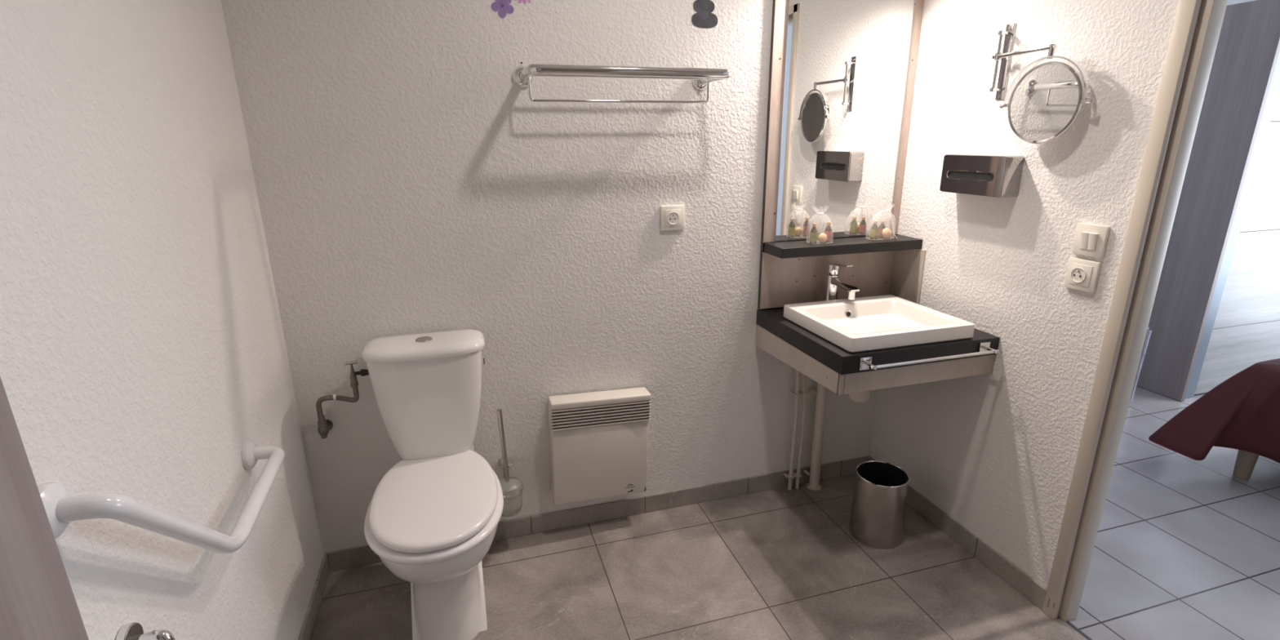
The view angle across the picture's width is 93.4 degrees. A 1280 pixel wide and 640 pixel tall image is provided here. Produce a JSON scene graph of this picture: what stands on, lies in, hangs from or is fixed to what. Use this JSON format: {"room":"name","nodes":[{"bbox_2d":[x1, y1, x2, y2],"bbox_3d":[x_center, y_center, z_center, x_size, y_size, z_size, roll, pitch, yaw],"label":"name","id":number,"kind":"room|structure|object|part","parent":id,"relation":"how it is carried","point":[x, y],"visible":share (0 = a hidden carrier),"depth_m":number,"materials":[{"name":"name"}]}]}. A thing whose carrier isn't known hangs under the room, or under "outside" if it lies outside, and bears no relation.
{"room":"bathroom","nodes":[
{"label":"bathroom","id":0,"kind":"room"},
{"bbox_2d":[0,0,324,639],"bbox_3d":[-0.741,0.049,0.448,0.100,2.500,2.750,-5,17,-16],"label":"wall","id":1,"kind":"structure","parent":0,"point":[142,341],"depth_m":1.06,"materials":[{"name":"white paint"}]},
{"bbox_2d":[0,376,88,639],"bbox_3d":[-0.538,0.342,0.275,0.038,2.024,0.816,-5,17,-16],"label":"door leaf","id":2,"kind":"structure","parent":1,"relation":"in","point":[37,602],"depth_m":0.61,"materials":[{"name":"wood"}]},
{"bbox_2d":[115,622,175,639],"bbox_3d":[-0.735,0.506,0.879,0.064,0.072,0.146,-5,17,-16],"label":"toilet roll holder","id":3,"kind":"object","parent":1,"relation":"attached to","point":[134,630],"visible":1,"depth_m":0.91,"materials":[{"name":"silver metal"}]},
{"bbox_3d":[-0.741,0.492,0.923,0.050,0.035,0.019,-5,17,-16],"label":"arm","id":4,"kind":"part","parent":3,"relation":"part of","materials":[{"name":"silver metal"}]},
{"bbox_2d":[37,438,284,554],"bbox_3d":[-0.816,0.283,1.128,0.085,0.348,0.736,-5,17,-16],"label":"grab bar","id":5,"kind":"object","parent":1,"relation":"attached to","point":[61,508],"visible":0.97,"depth_m":0.91,"materials":[{"name":"white plastic"}]},
{"bbox_2d":[297,552,329,639],"bbox_3d":[-0.679,1.206,0.811,0.008,0.074,2.750,-5,17,-16],"label":"baseboard","id":6,"kind":"structure","parent":1,"relation":"attached to","point":[310,618],"depth_m":1.88,"materials":[{"name":"grey tile"}]},
{"bbox_2d":[501,483,523,516],"bbox_3d":[-0.457,0.622,2.099,0.098,0.104,0.098,-5,17,-16],"label":"glass cup","id":7,"kind":"object","parent":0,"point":[513,497],"depth_m":2.06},
{"bbox_2d":[221,0,876,552],"bbox_3d":[-0.098,-0.439,2.057,2.300,2.500,0.100,-5,17,-16],"label":"wall","id":8,"kind":"structure","parent":0,"point":[406,182],"depth_m":1.95,"materials":[{"name":"white paint"}]},
{"bbox_2d":[315,360,368,439],"bbox_3d":[-0.935,0.244,1.909,0.182,0.246,0.066,-5,17,-16],"label":"supply pipe","id":9,"kind":"object","parent":8,"relation":"attached to","point":[324,425],"visible":1,"depth_m":1.88,"materials":[{"name":"silver metal"}]},
{"bbox_3d":[-0.896,0.133,1.870,0.034,0.011,0.010,-5,17,-16],"label":"valve handle","id":10,"kind":"part","parent":9,"relation":"part of","materials":[{"name":"metal"}]},
{"bbox_2d":[496,408,523,516],"bbox_3d":[-0.465,0.477,2.079,0.106,0.393,0.154,-5,17,-16],"label":"toilet brush","id":11,"kind":"object","parent":8,"relation":"attached to","point":[512,486],"visible":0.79,"depth_m":2.06,"materials":[{"name":"white plastic"}]},
{"bbox_3d":[-0.462,0.429,2.037,0.025,0.275,0.017,-16,23,-41],"label":"handle","id":12,"kind":"part","parent":11,"relation":"part of","materials":[{"name":"metal"}]},
{"bbox_3d":[-0.457,0.563,2.081,0.094,0.018,0.094,-5,17,-16],"label":"cup lid","id":13,"kind":"part","parent":11,"relation":"part of","materials":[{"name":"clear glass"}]},
{"bbox_2d":[491,0,530,17],"bbox_3d":[-0.380,-0.970,1.754,0.160,0.169,0.003,-5,17,-16],"label":"sticker","id":14,"kind":"object","parent":8,"relation":"attached to","point":[503,6],"visible":1,"depth_m":1.76,"materials":[{"name":"purple paper"}]},
{"bbox_3d":[-0.402,-0.918,1.763,0.065,0.065,0.002,-5,17,-16],"label":"violet flower","id":15,"kind":"part","parent":14,"relation":"part of","materials":[{"name":"purple paper"}]},
{"bbox_3d":[-0.344,-0.971,1.766,0.084,0.084,0.002,-5,17,-16],"label":"pink flower","id":16,"kind":"part","parent":14,"relation":"part of","materials":[{"name":"pink paper"}]},
{"bbox_2d":[326,456,868,571],"bbox_3d":[-0.032,0.733,2.367,2.167,0.074,0.008,-5,17,-16],"label":"baseboard","id":17,"kind":"structure","parent":8,"relation":"attached to","point":[361,555],"depth_m":2.36,"materials":[{"name":"grey tile"}]},
{"bbox_2d":[547,386,651,505],"bbox_3d":[-0.146,0.460,2.208,0.369,0.415,0.085,-5,17,-16],"label":"heater","id":18,"kind":"object","parent":8,"relation":"attached to","point":[599,440],"visible":1,"depth_m":2.17,"materials":[{"name":"metal"}]},
{"bbox_2d":[547,400,651,431],"bbox_3d":[-0.143,0.321,2.162,0.364,0.111,0.072,-5,17,-16],"label":"grille","id":19,"kind":"object","parent":18,"relation":"attached to","point":[564,415],"depth_m":2.13,"materials":[{"name":"metal"}]},
{"bbox_2d":[512,63,731,103],"bbox_3d":[-0.045,-0.713,1.813,0.643,0.107,0.229,-5,17,-16],"label":"towel rack","id":20,"kind":"object","parent":8,"relation":"attached to","point":[522,76],"visible":1,"depth_m":1.75,"materials":[{"name":"silver metal"}]},
{"bbox_2d":[660,204,684,231],"bbox_3d":[0.114,-0.352,2.083,0.087,0.085,0.022,-5,17,-16],"label":"power socket","id":21,"kind":"object","parent":8,"relation":"attached to","point":[672,217],"visible":1,"depth_m":2.08,"materials":[{"name":"beige plastic"}]},
{"bbox_2d":[691,0,717,28],"bbox_3d":[0.208,-1.010,1.927,0.091,0.141,0.001,-5,17,-16],"label":"sticker","id":22,"kind":"object","parent":8,"relation":"attached to","point":[704,18],"visible":1,"depth_m":1.94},
{"bbox_2d":[783,369,800,490],"bbox_3d":[0.623,0.388,2.446,0.031,0.680,0.036,-5,17,-16],"label":"pipe","id":23,"kind":"object","parent":8,"relation":"attached to","point":[796,393],"visible":0.83,"depth_m":2.45,"materials":[{"name":"metal"}]},
{"bbox_2d":[792,373,808,488],"bbox_3d":[0.655,0.385,2.456,0.033,0.680,0.036,-5,17,-16],"label":"pipe","id":24,"kind":"object","parent":8,"relation":"attached to","point":[802,393],"visible":0.72,"depth_m":2.47,"materials":[{"name":"metal"}]},
{"bbox_2d":[804,382,827,490],"bbox_3d":[0.757,0.451,2.403,0.064,0.580,0.228,-5,17,-16],"label":"drain pipe","id":25,"kind":"object","parent":8,"relation":"attached to","point":[821,393],"visible":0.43,"depth_m":2.48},
{"bbox_2d":[757,0,924,309],"bbox_3d":[0.724,-0.657,2.186,0.584,1.230,0.016,-5,17,-16],"label":"panel","id":26,"kind":"object","parent":8,"relation":"attached to","point":[786,281],"visible":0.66,"depth_m":2.26,"materials":[{"name":"wood"}]},
{"bbox_2d":[762,234,922,258],"bbox_3d":[0.749,-0.274,2.223,0.584,0.035,0.138,-5,17,-16],"label":"shelf","id":27,"kind":"object","parent":8,"relation":"attached to","point":[851,245],"visible":1,"depth_m":2.17,"materials":[{"name":"black wood"}]},
{"bbox_2d":[881,209,897,239],"bbox_3d":[0.900,-0.366,2.238,0.105,0.128,0.073,-5,17,-16],"label":"bag","id":28,"kind":"object","parent":27,"relation":"on","point":[890,214],"visible":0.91,"depth_m":2.23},
{"bbox_2d":[869,220,878,239],"bbox_3d":[0.873,-0.336,2.246,0.027,0.068,0.027,-5,17,-16],"label":"toiletry bottle","id":29,"kind":"object","parent":28,"relation":"in","point":[874,228],"visible":1,"depth_m":2.24,"materials":[{"name":"yellow plastic"}]},
{"bbox_2d":[877,220,885,238],"bbox_3d":[0.908,-0.340,2.262,0.025,0.066,0.025,-5,17,-16],"label":"toiletry bottle","id":30,"kind":"object","parent":28,"relation":"in","point":[882,227],"visible":0.88,"depth_m":2.25,"materials":[{"name":"plastic"}]},
{"bbox_2d":[881,227,891,239],"bbox_3d":[0.917,-0.321,2.242,0.041,0.040,0.025,-5,17,-16],"label":"soap bar","id":31,"kind":"object","parent":28,"relation":"in","point":[886,233],"visible":1,"depth_m":2.23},
{"bbox_3d":[0.650,-0.343,2.164,0.094,0.131,0.062,-5,17,-16],"label":"bag","id":32,"kind":"object","parent":27,"relation":"on","visible":0},
{"bbox_2d":[809,222,817,244],"bbox_3d":[0.623,-0.310,2.161,0.025,0.072,0.025,-5,17,-16],"label":"toiletry bottle","id":33,"kind":"object","parent":32,"relation":"in","point":[813,235],"visible":1,"depth_m":2.15,"materials":[{"name":"plastic"}]},
{"bbox_2d":[817,232,826,243],"bbox_3d":[0.656,-0.294,2.167,0.037,0.036,0.024,-5,17,-16],"label":"soap bar","id":34,"kind":"object","parent":32,"relation":"in","point":[822,237],"visible":1,"depth_m":2.16,"materials":[{"name":"beige wax"}]},
{"bbox_2d":[824,221,831,242],"bbox_3d":[0.680,-0.318,2.181,0.025,0.074,0.025,-5,17,-16],"label":"toiletry bottle","id":35,"kind":"object","parent":32,"relation":"in","point":[828,231],"visible":0.89,"depth_m":2.17,"materials":[{"name":"pink plastic"}]},
{"bbox_2d":[774,0,915,241],"bbox_3d":[0.728,-0.758,2.146,0.493,0.934,0.005,-5,17,-16],"label":"wall mirror","id":36,"kind":"object","parent":8,"relation":"attached to","point":[846,61],"visible":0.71,"depth_m":2.15,"materials":[{"name":"silver metal"}]},
{"bbox_2d":[755,306,999,395],"bbox_3d":[0.804,0.077,2.140,0.588,0.144,0.548,-5,17,-16],"label":"countertop","id":37,"kind":"structure","parent":8,"relation":"attached to","point":[835,368],"depth_m":1.91,"materials":[{"name":"black wood"}]},
{"bbox_2d":[823,261,859,300],"bbox_3d":[0.741,-0.120,2.227,0.058,0.182,0.171,-5,17,-16],"label":"mixer tap","id":38,"kind":"object","parent":37,"relation":"on","point":[833,281],"visible":0.77,"depth_m":2.24,"materials":[{"name":"silver metal"}]},
{"bbox_3d":[0.724,-0.193,2.261,0.047,0.040,0.047,-5,17,-16],"label":"lever","id":39,"kind":"part","parent":38,"relation":"part of","materials":[{"name":"silver metal"}]},
{"bbox_3d":[0.736,-0.204,2.219,0.039,0.016,0.117,-5,17,-16],"label":"lever","id":40,"kind":"part","parent":38,"relation":"part of","materials":[{"name":"silver metal"}]},
{"bbox_3d":[0.745,-0.132,2.211,0.039,0.036,0.147,-5,17,-16],"label":"spout","id":41,"kind":"part","parent":38,"relation":"part of","materials":[{"name":"silver metal"}]},
{"bbox_2d":[783,294,974,352],"bbox_3d":[0.796,0.024,2.064,0.464,0.096,0.410,-5,17,-16],"label":"washbasin","id":42,"kind":"object","parent":37,"relation":"in","point":[860,324],"visible":0.99,"depth_m":2.06,"materials":[{"name":"white ceramic"}]},
{"bbox_2d":[848,391,870,402],"bbox_3d":[0.799,0.181,2.174,0.080,0.236,0.080,-5,17,-16],"label":"trap","id":43,"kind":"object","parent":42,"relation":"attached to","point":[860,397],"visible":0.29,"depth_m":2.17,"materials":[{"name":"white plastic"}]},
{"bbox_2d":[858,341,999,370],"bbox_3d":[0.898,0.117,1.855,0.486,0.040,0.051,-5,17,-16],"label":"towel bar","id":44,"kind":"object","parent":37,"relation":"attached to","point":[864,363],"visible":1,"depth_m":1.82,"materials":[{"name":"silver metal"}]},
{"bbox_3d":[0.685,0.134,1.791,0.011,0.011,0.047,-5,17,-16],"label":"post","id":45,"kind":"part","parent":44,"relation":"part of","materials":[{"name":"silver metal"}]},
{"bbox_3d":[0.903,0.119,1.839,0.472,0.010,0.010,-5,17,-16],"label":"rail","id":46,"kind":"part","parent":44,"relation":"part of","materials":[{"name":"silver metal"}]},
{"bbox_3d":[1.112,0.094,1.913,0.011,0.011,0.047,-5,17,-16],"label":"post","id":47,"kind":"part","parent":44,"relation":"part of","materials":[{"name":"silver metal"}]},
{"bbox_2d":[311,386,1279,639],"bbox_3d":[2.071,1.105,1.372,5.800,0.100,4.950,-5,17,-16],"label":"floor","id":48,"kind":"structure","parent":0,"point":[781,563],"depth_m":2.04,"materials":[{"name":"grey tile"}]},
{"bbox_2d":[361,328,503,639],"bbox_3d":[-0.601,0.514,1.782,0.374,0.838,0.611,-5,17,-16],"label":"toilet","id":49,"kind":"object","parent":48,"relation":"on","point":[432,519],"visible":1,"depth_m":1.78,"materials":[{"name":"white ceramic"}]},
{"bbox_3d":[-0.665,0.076,1.862,0.360,0.035,0.189,-5,17,-16],"label":"tank lid","id":50,"kind":"part","parent":49,"relation":"part of","materials":[{"name":"white ceramic"}]},
{"bbox_3d":[-0.664,0.268,1.922,0.338,0.365,0.172,-5,17,-16],"label":"tank","id":51,"kind":"part","parent":49,"relation":"part of","materials":[{"name":"white ceramic"}]},
{"bbox_3d":[-0.584,0.505,1.722,0.347,0.026,0.476,-5,17,-16],"label":"lid","id":52,"kind":"part","parent":49,"relation":"part of","materials":[{"name":"white plastic"}]},
{"bbox_3d":[-0.582,0.534,1.724,0.374,0.023,0.483,-5,17,-16],"label":"seat","id":53,"kind":"part","parent":49,"relation":"part of","materials":[{"name":"white plastic"}]},
{"bbox_3d":[-0.595,0.727,1.831,0.352,0.403,0.546,-5,17,-16],"label":"bowl","id":54,"kind":"part","parent":49,"relation":"part of","materials":[{"name":"white ceramic"}]},
{"bbox_2d":[848,461,909,548],"bbox_3d":[0.879,0.676,2.221,0.189,0.252,0.189,-5,17,-16],"label":"waste bin","id":55,"kind":"object","parent":48,"relation":"on","point":[878,505],"visible":1,"depth_m":2.16,"materials":[{"name":"metal"}]},
{"bbox_2d":[1128,325,1151,407],"bbox_3d":[2.409,0.006,3.317,0.420,0.880,0.497,-5,17,-16],"label":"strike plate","id":56,"kind":"object","parent":48,"relation":"on","point":[1148,331],"visible":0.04,"depth_m":3.20,"materials":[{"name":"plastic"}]},
{"bbox_2d":[1136,0,1279,401],"bbox_3d":[3.524,-0.667,3.528,1.313,2.030,0.650,-5,17,-16],"label":"wardrobe","id":57,"kind":"object","parent":48,"relation":"on","point":[1215,316],"visible":0.67,"depth_m":3.18,"materials":[{"name":"grey wood"}]},
{"bbox_3d":[3.657,-0.583,3.279,1.134,1.983,0.019,-5,17,-16],"label":"door panel","id":58,"kind":"part","parent":57,"relation":"part of","materials":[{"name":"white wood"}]},
{"bbox_2d":[1148,358,1279,479],"bbox_3d":[3.560,0.590,1.982,2.222,0.512,2.094,-5,17,-16],"label":"bed","id":59,"kind":"object","parent":48,"relation":"on","point":[1242,413],"visible":1,"depth_m":2.48,"materials":[{"name":"fabric"}]},
{"bbox_3d":[2.601,0.605,2.587,0.068,0.150,0.068,-5,17,-16],"label":"leg","id":60,"kind":"part","parent":59,"relation":"part of","materials":[{"name":"brown wood"}]},
{"bbox_2d":[869,0,1179,589],"bbox_3d":[1.413,-0.169,1.113,0.061,2.500,2.850,-5,17,-16],"label":"wall","id":61,"kind":"structure","parent":0,"point":[996,451],"depth_m":1.88,"materials":[{"name":"white paint"}]},
{"bbox_2d":[889,248,925,304],"bbox_3d":[1.031,-0.175,2.329,0.005,0.218,0.162,-5,17,-16],"label":"panel","id":62,"kind":"object","parent":61,"relation":"attached to","point":[908,264],"visible":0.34,"depth_m":2.32,"materials":[{"name":"wood"}]},
{"bbox_2d":[868,455,1047,609],"bbox_3d":[1.134,0.752,2.269,0.008,0.074,0.870,-5,17,-16],"label":"baseboard","id":63,"kind":"structure","parent":61,"relation":"attached to","point":[1023,583],"depth_m":2.10,"materials":[{"name":"grey tile"}]},
{"bbox_2d":[939,154,1024,197],"bbox_3d":[1.084,-0.464,1.927,0.070,0.121,0.248,-5,17,-16],"label":"dispenser","id":64,"kind":"object","parent":61,"relation":"attached to","point":[989,175],"visible":1,"depth_m":1.88,"materials":[{"name":"metal"}]},
{"bbox_2d":[989,22,1093,143],"bbox_3d":[1.117,-0.677,1.703,0.060,0.344,0.349,-3,17,-10],"label":"magnifying mirror","id":65,"kind":"object","parent":61,"relation":"attached to","point":[1045,103],"visible":1,"depth_m":1.69,"materials":[{"name":"silver metal"}]},
{"bbox_3d":[1.085,-0.784,1.830,0.009,0.172,0.010,-5,17,-16],"label":"pivot rod","id":66,"kind":"part","parent":65,"relation":"part of","materials":[{"name":"silver metal"}]},
{"bbox_3d":[1.084,-0.636,1.789,0.017,0.016,0.026,-5,17,-16],"label":"swivel knob","id":67,"kind":"part","parent":65,"relation":"part of","materials":[{"name":"silver metal"}]},
{"bbox_3d":[1.114,-0.785,1.838,0.004,0.215,0.032,-5,17,-16],"label":"wall plate","id":68,"kind":"part","parent":65,"relation":"part of","materials":[{"name":"silver metal"}]},
{"bbox_3d":[1.102,-0.771,1.737,0.019,0.022,0.221,-3,17,-10],"label":"arm","id":69,"kind":"part","parent":65,"relation":"part of","materials":[{"name":"silver metal"}]},
{"bbox_2d":[1009,64,1079,140],"bbox_3d":[1.123,-0.604,1.680,0.004,0.201,0.201,-6,18,-19],"label":"mirror glass","id":70,"kind":"object","parent":65,"relation":"attached to","point":[1044,103],"depth_m":1.68,"materials":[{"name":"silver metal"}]},
{"bbox_3d":[1.125,-0.604,1.681,0.013,0.216,0.216,-6,18,-19],"label":"mirror frame","id":71,"kind":"part","parent":65,"relation":"part of","materials":[{"name":"silver metal"}]},
{"bbox_3d":[1.166,-0.572,1.573,0.017,0.016,0.026,-5,17,-16],"label":"swivel knob","id":72,"kind":"part","parent":65,"relation":"part of","materials":[{"name":"silver metal"}]},
{"bbox_2d":[1066,621,1092,639],"bbox_3d":[1.409,1.020,1.498,0.010,0.002,0.740,-5,17,-16],"label":"trim","id":73,"kind":"structure","parent":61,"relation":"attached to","point":[1068,622],"depth_m":1.80,"materials":[{"name":"silver metal"}]},
{"bbox_2d":[1064,257,1101,293],"bbox_3d":[1.217,-0.123,1.665,0.022,0.086,0.085,-5,17,-16],"label":"power socket","id":74,"kind":"object","parent":61,"relation":"attached to","point":[1082,275],"visible":1,"depth_m":1.66,"materials":[{"name":"beige plastic"}]},
{"bbox_2d":[1071,222,1110,258],"bbox_3d":[1.218,-0.216,1.635,0.020,0.086,0.085,-5,17,-16],"label":"light switch","id":75,"kind":"object","parent":61,"relation":"attached to","point":[1091,240],"visible":1,"depth_m":1.63,"materials":[{"name":"beige plastic"}]},
{"bbox_2d":[1042,0,1227,621],"bbox_3d":[1.402,0.048,1.207,0.076,2.030,0.850,-5,17,-16],"label":"door frame","id":76,"kind":"structure","parent":61,"relation":"in","point":[1197,24],"depth_m":1.55,"materials":[{"name":"beige paint"}]},
{"bbox_2d":[1226,0,1256,5],"bbox_3d":[2.485,-0.908,3.544,3.455,2.500,0.100,-5,17,-16],"label":"wall","id":77,"kind":"structure","parent":0,"point":[1229,2],"depth_m":3.52,"materials":[{"name":"paint"}]}
]}

